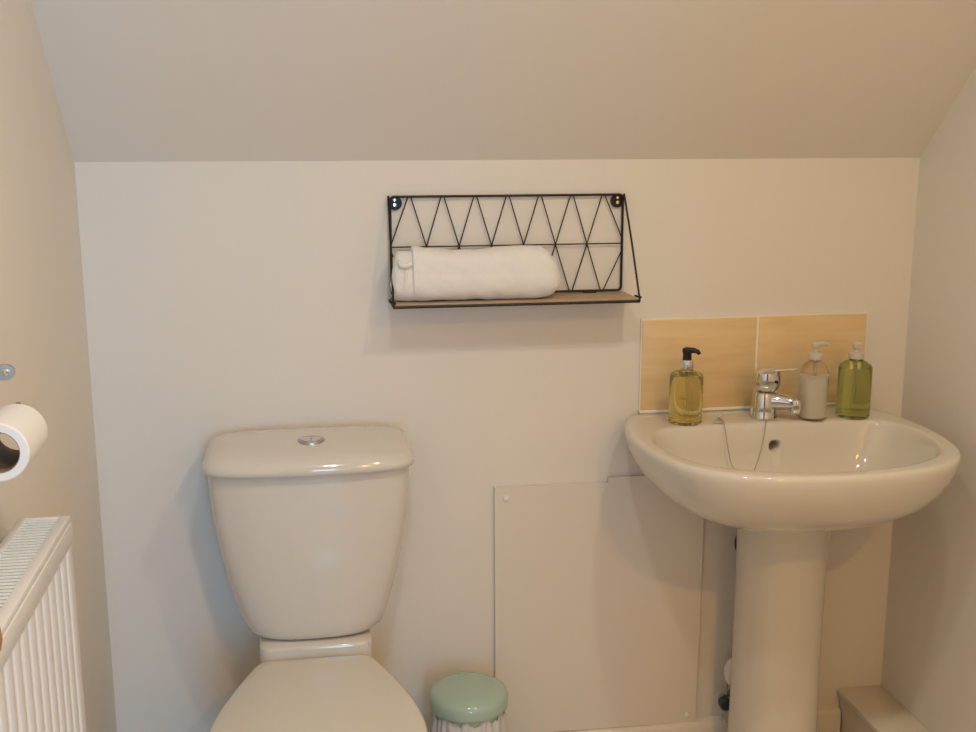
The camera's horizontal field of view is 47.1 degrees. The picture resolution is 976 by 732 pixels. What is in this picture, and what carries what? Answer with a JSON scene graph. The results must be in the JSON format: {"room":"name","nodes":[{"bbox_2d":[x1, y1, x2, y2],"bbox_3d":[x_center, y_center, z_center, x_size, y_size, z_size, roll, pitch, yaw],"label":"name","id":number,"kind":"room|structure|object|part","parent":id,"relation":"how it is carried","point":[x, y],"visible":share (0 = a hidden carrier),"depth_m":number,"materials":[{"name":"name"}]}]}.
{"room":"bathroom","nodes":[
{"label":"bathroom","id":0,"kind":"room"},
{"bbox_2d":[0,0,116,731],"bbox_3d":[-0.548,0.160,0.664,0.060,2.200,3.000,-2,12,-9],"label":"wall","id":1,"kind":"structure","parent":0,"point":[43,327],"depth_m":1.82,"materials":[{"name":"white paint"}]},
{"bbox_2d":[0,364,20,433],"bbox_3d":[-0.605,0.039,1.345,0.052,0.076,0.178,-2,12,-9],"label":"toilet roll holder","id":2,"kind":"object","parent":1,"relation":"attached to","point":[7,371],"visible":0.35,"depth_m":1.39,"materials":[{"name":"silver metal"}]},
{"bbox_3d":[-0.612,0.008,1.388,0.048,0.020,0.006,-2,12,-9],"label":"bracket arm","id":3,"kind":"part","parent":2,"relation":"part of","materials":[{"name":"silver metal"}]},
{"bbox_2d":[0,404,47,482],"bbox_3d":[-0.585,0.093,1.366,0.072,0.073,0.101,-2,12,-9],"label":"toilet roll","id":4,"kind":"object","parent":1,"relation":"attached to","point":[25,425],"visible":1,"depth_m":1.35,"materials":[{"name":"white paper"}]},
{"bbox_2d":[0,516,86,731],"bbox_3d":[-0.521,0.591,1.070,0.092,0.592,1.009,-2,12,-9],"label":"radiator","id":5,"kind":"object","parent":1,"relation":"attached to","point":[41,682],"visible":1,"depth_m":1.35,"materials":[{"name":"white metal"}]},
{"bbox_2d":[0,516,70,635],"bbox_3d":[-0.510,0.306,1.012,0.066,0.010,1.006,-2,12,-9],"label":"grille","id":6,"kind":"object","parent":5,"relation":"attached to","point":[32,547],"depth_m":1.35,"materials":[{"name":"white metal"}]},
{"bbox_2d":[74,158,919,731],"bbox_3d":[0.065,0.236,2.367,1.810,1.363,0.060,-2,12,-9],"label":"wall","id":7,"kind":"structure","parent":0,"point":[221,297],"depth_m":2.27,"materials":[{"name":"white paint"}]},
{"bbox_2d":[387,193,641,308],"bbox_3d":[0.050,-0.227,2.182,0.494,0.208,0.106,-2,12,-9],"label":"wire wall shelf","id":8,"kind":"object","parent":7,"relation":"attached to","point":[590,296],"visible":0.84,"depth_m":2.20,"materials":[{"name":"black metal"}]},
{"bbox_2d":[390,245,559,300],"bbox_3d":[-0.025,-0.183,2.178,0.334,0.105,0.104,-2,12,-9],"label":"rolled towel","id":9,"kind":"object","parent":8,"relation":"on","point":[515,271],"visible":0.96,"depth_m":2.14,"materials":[{"name":"white fabric"}]},
{"bbox_3d":[0.051,-0.128,2.202,0.487,0.005,0.104,-2,12,-9],"label":"board rail","id":10,"kind":"part","parent":8,"relation":"part of","materials":[{"name":"brown wood"}]},
{"bbox_2d":[494,475,703,731],"bbox_3d":[0.240,0.519,2.416,0.458,0.580,0.014,-2,12,-9],"label":"access panel","id":11,"kind":"object","parent":7,"relation":"attached to","point":[597,585],"visible":1,"depth_m":2.41,"materials":[{"name":"beige paint"}]},
{"bbox_2d":[556,705,840,731],"bbox_3d":[0.022,0.861,2.448,1.588,0.107,0.016,-2,12,-9],"label":"baseboard","id":12,"kind":"structure","parent":7,"relation":"attached to","point":[829,717],"depth_m":2.51,"materials":[{"name":"beige paint"}]},
{"bbox_2d":[718,535,736,722],"bbox_3d":[0.551,0.561,2.441,0.091,0.477,0.040,-2,12,-9],"label":"pipe","id":13,"kind":"object","parent":7,"relation":"attached to","point":[723,699],"visible":0.23,"depth_m":2.46,"materials":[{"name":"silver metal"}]},
{"bbox_2d":[718,695,729,710],"bbox_3d":[0.522,0.742,2.464,0.030,0.030,0.022,-2,12,-9],"label":"tap","id":14,"kind":"object","parent":13,"relation":"on","point":[723,700],"depth_m":2.45,"materials":[{"name":"grey plastic"}]},
{"bbox_2d":[638,312,867,413],"bbox_3d":[0.563,-0.007,2.363,0.501,0.200,0.013,-2,12,-9],"label":"tile backsplash","id":15,"kind":"structure","parent":7,"relation":"attached to","point":[731,348],"depth_m":2.35,"materials":[{"name":"beige tile"}]},
{"bbox_2d":[31,0,975,161],"bbox_3d":[0.309,-0.564,0.692,1.810,0.917,3.060,-2,12,-9],"label":"ceiling","id":16,"kind":"structure","parent":0,"point":[133,80],"depth_m":2.02,"materials":[{"name":"paint"}]},
{"bbox_2d":[0,628,2,650],"bbox_3d":[-0.471,-0.358,0.923,0.029,1.291,0.029,-2,12,-9],"label":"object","id":17,"kind":"object","parent":16,"relation":"hanging from","point":[1,637],"visible":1,"depth_m":1.05,"materials":[{"name":"brown wood"}]},
{"bbox_2d":[881,67,975,731],"bbox_3d":[1.178,0.099,0.944,0.060,2.200,3.000,-2,12,-9],"label":"wall","id":18,"kind":"structure","parent":0,"point":[929,661],"depth_m":2.29,"materials":[{"name":"white paint"}]},
{"bbox_2d":[837,685,929,731],"bbox_3d":[1.097,1.106,1.137,0.108,0.150,3.000,-2,12,-9],"label":"trim","id":19,"kind":"structure","parent":18,"relation":"attached to","point":[866,708],"depth_m":2.48,"materials":[{"name":"beige paint"}]},
{"bbox_3d":[0.317,1.231,1.030,1.810,0.050,3.120,-2,12,-9],"label":"floor","id":20,"kind":"structure","parent":0,"visible":0},
{"bbox_2d":[202,426,427,731],"bbox_3d":[-0.304,0.585,2.000,0.398,0.828,0.658,-2,12,-9],"label":"toilet","id":21,"kind":"object","parent":20,"relation":"on","point":[309,522],"visible":1,"depth_m":2.09,"materials":[{"name":"beige ceramic"}]},
{"bbox_3d":[-0.342,0.159,2.141,0.397,0.050,0.204,-2,12,-9],"label":"cistern lid","id":22,"kind":"part","parent":21,"relation":"part of","materials":[{"name":"beige ceramic"}]},
{"bbox_3d":[-0.291,0.603,1.905,0.364,0.024,0.463,-2,12,-9],"label":"seat lid","id":23,"kind":"part","parent":21,"relation":"part of","materials":[{"name":"beige plastic"}]},
{"bbox_2d":[428,672,508,731],"bbox_3d":[-0.041,0.793,2.293,0.176,0.302,0.175,-2,12,-9],"label":"pedal bin","id":24,"kind":"object","parent":20,"relation":"on","point":[461,701],"visible":1,"depth_m":2.22,"materials":[{"name":"mint plastic"},{"name":"white ribbed plastic"}]},
{"bbox_2d":[624,405,960,731],"bbox_3d":[0.585,0.541,2.227,0.606,0.821,0.494,-2,12,-9],"label":"basin","id":25,"kind":"object","parent":20,"relation":"on","point":[810,480],"visible":0.96,"depth_m":2.25,"materials":[{"name":"beige ceramic"}]},
{"bbox_2d":[668,347,702,425],"bbox_3d":[0.399,0.038,2.251,0.067,0.154,0.067,-2,12,-9],"label":"soap dispenser","id":26,"kind":"object","parent":25,"relation":"on","point":[685,383],"visible":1,"depth_m":2.23,"materials":[{"name":"yellow plastic"}]},
{"bbox_2d":[713,414,766,470],"bbox_3d":[0.516,0.159,2.249,0.114,0.119,0.082,-2,12,-9],"label":"chain","id":27,"kind":"object","parent":25,"relation":"attached to","point":[719,420],"visible":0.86,"depth_m":2.24,"materials":[{"name":"silver metal"}]},
{"bbox_2d":[749,366,801,420],"bbox_3d":[0.589,0.054,2.288,0.102,0.107,0.058,2,12,11],"label":"mixer tap","id":28,"kind":"object","parent":25,"relation":"on","point":[766,380],"visible":1,"depth_m":2.27,"materials":[{"name":"silver metal"}]},
{"bbox_2d":[749,390,776,420],"bbox_3d":[0.566,0.078,2.297,0.056,0.057,0.056,-2,12,-9],"label":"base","id":29,"kind":"object","parent":28,"relation":"on","point":[764,402],"depth_m":2.28,"materials":[{"name":"silver metal"}]},
{"bbox_3d":[0.600,0.073,2.280,0.064,0.038,0.038,5,13,24],"label":"spout","id":30,"kind":"part","parent":28,"relation":"part of","materials":[{"name":"silver metal"}]},
{"bbox_3d":[0.596,0.008,2.276,0.063,0.013,0.034,2,12,12],"label":"lever","id":31,"kind":"part","parent":28,"relation":"part of","materials":[{"name":"silver metal"}]},
{"bbox_3d":[0.585,0.222,2.161,0.606,0.169,0.494,-2,12,-9],"label":"basin bowl","id":32,"kind":"part","parent":25,"relation":"part of","materials":[{"name":"beige ceramic"}]},
{"bbox_2d":[798,341,830,421],"bbox_3d":[0.663,0.029,2.279,0.057,0.160,0.057,9,15,37],"label":"soap dispenser","id":33,"kind":"object","parent":25,"relation":"on","point":[814,373],"visible":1,"depth_m":2.26,"materials":[{"name":"white plastic"}]},
{"bbox_2d":[836,340,872,419],"bbox_3d":[0.752,0.027,2.298,0.067,0.157,0.067,-2,12,-9],"label":"soap dispenser","id":34,"kind":"object","parent":25,"relation":"on","point":[854,384],"visible":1,"depth_m":2.28,"materials":[{"name":"green plastic"}]}
]}

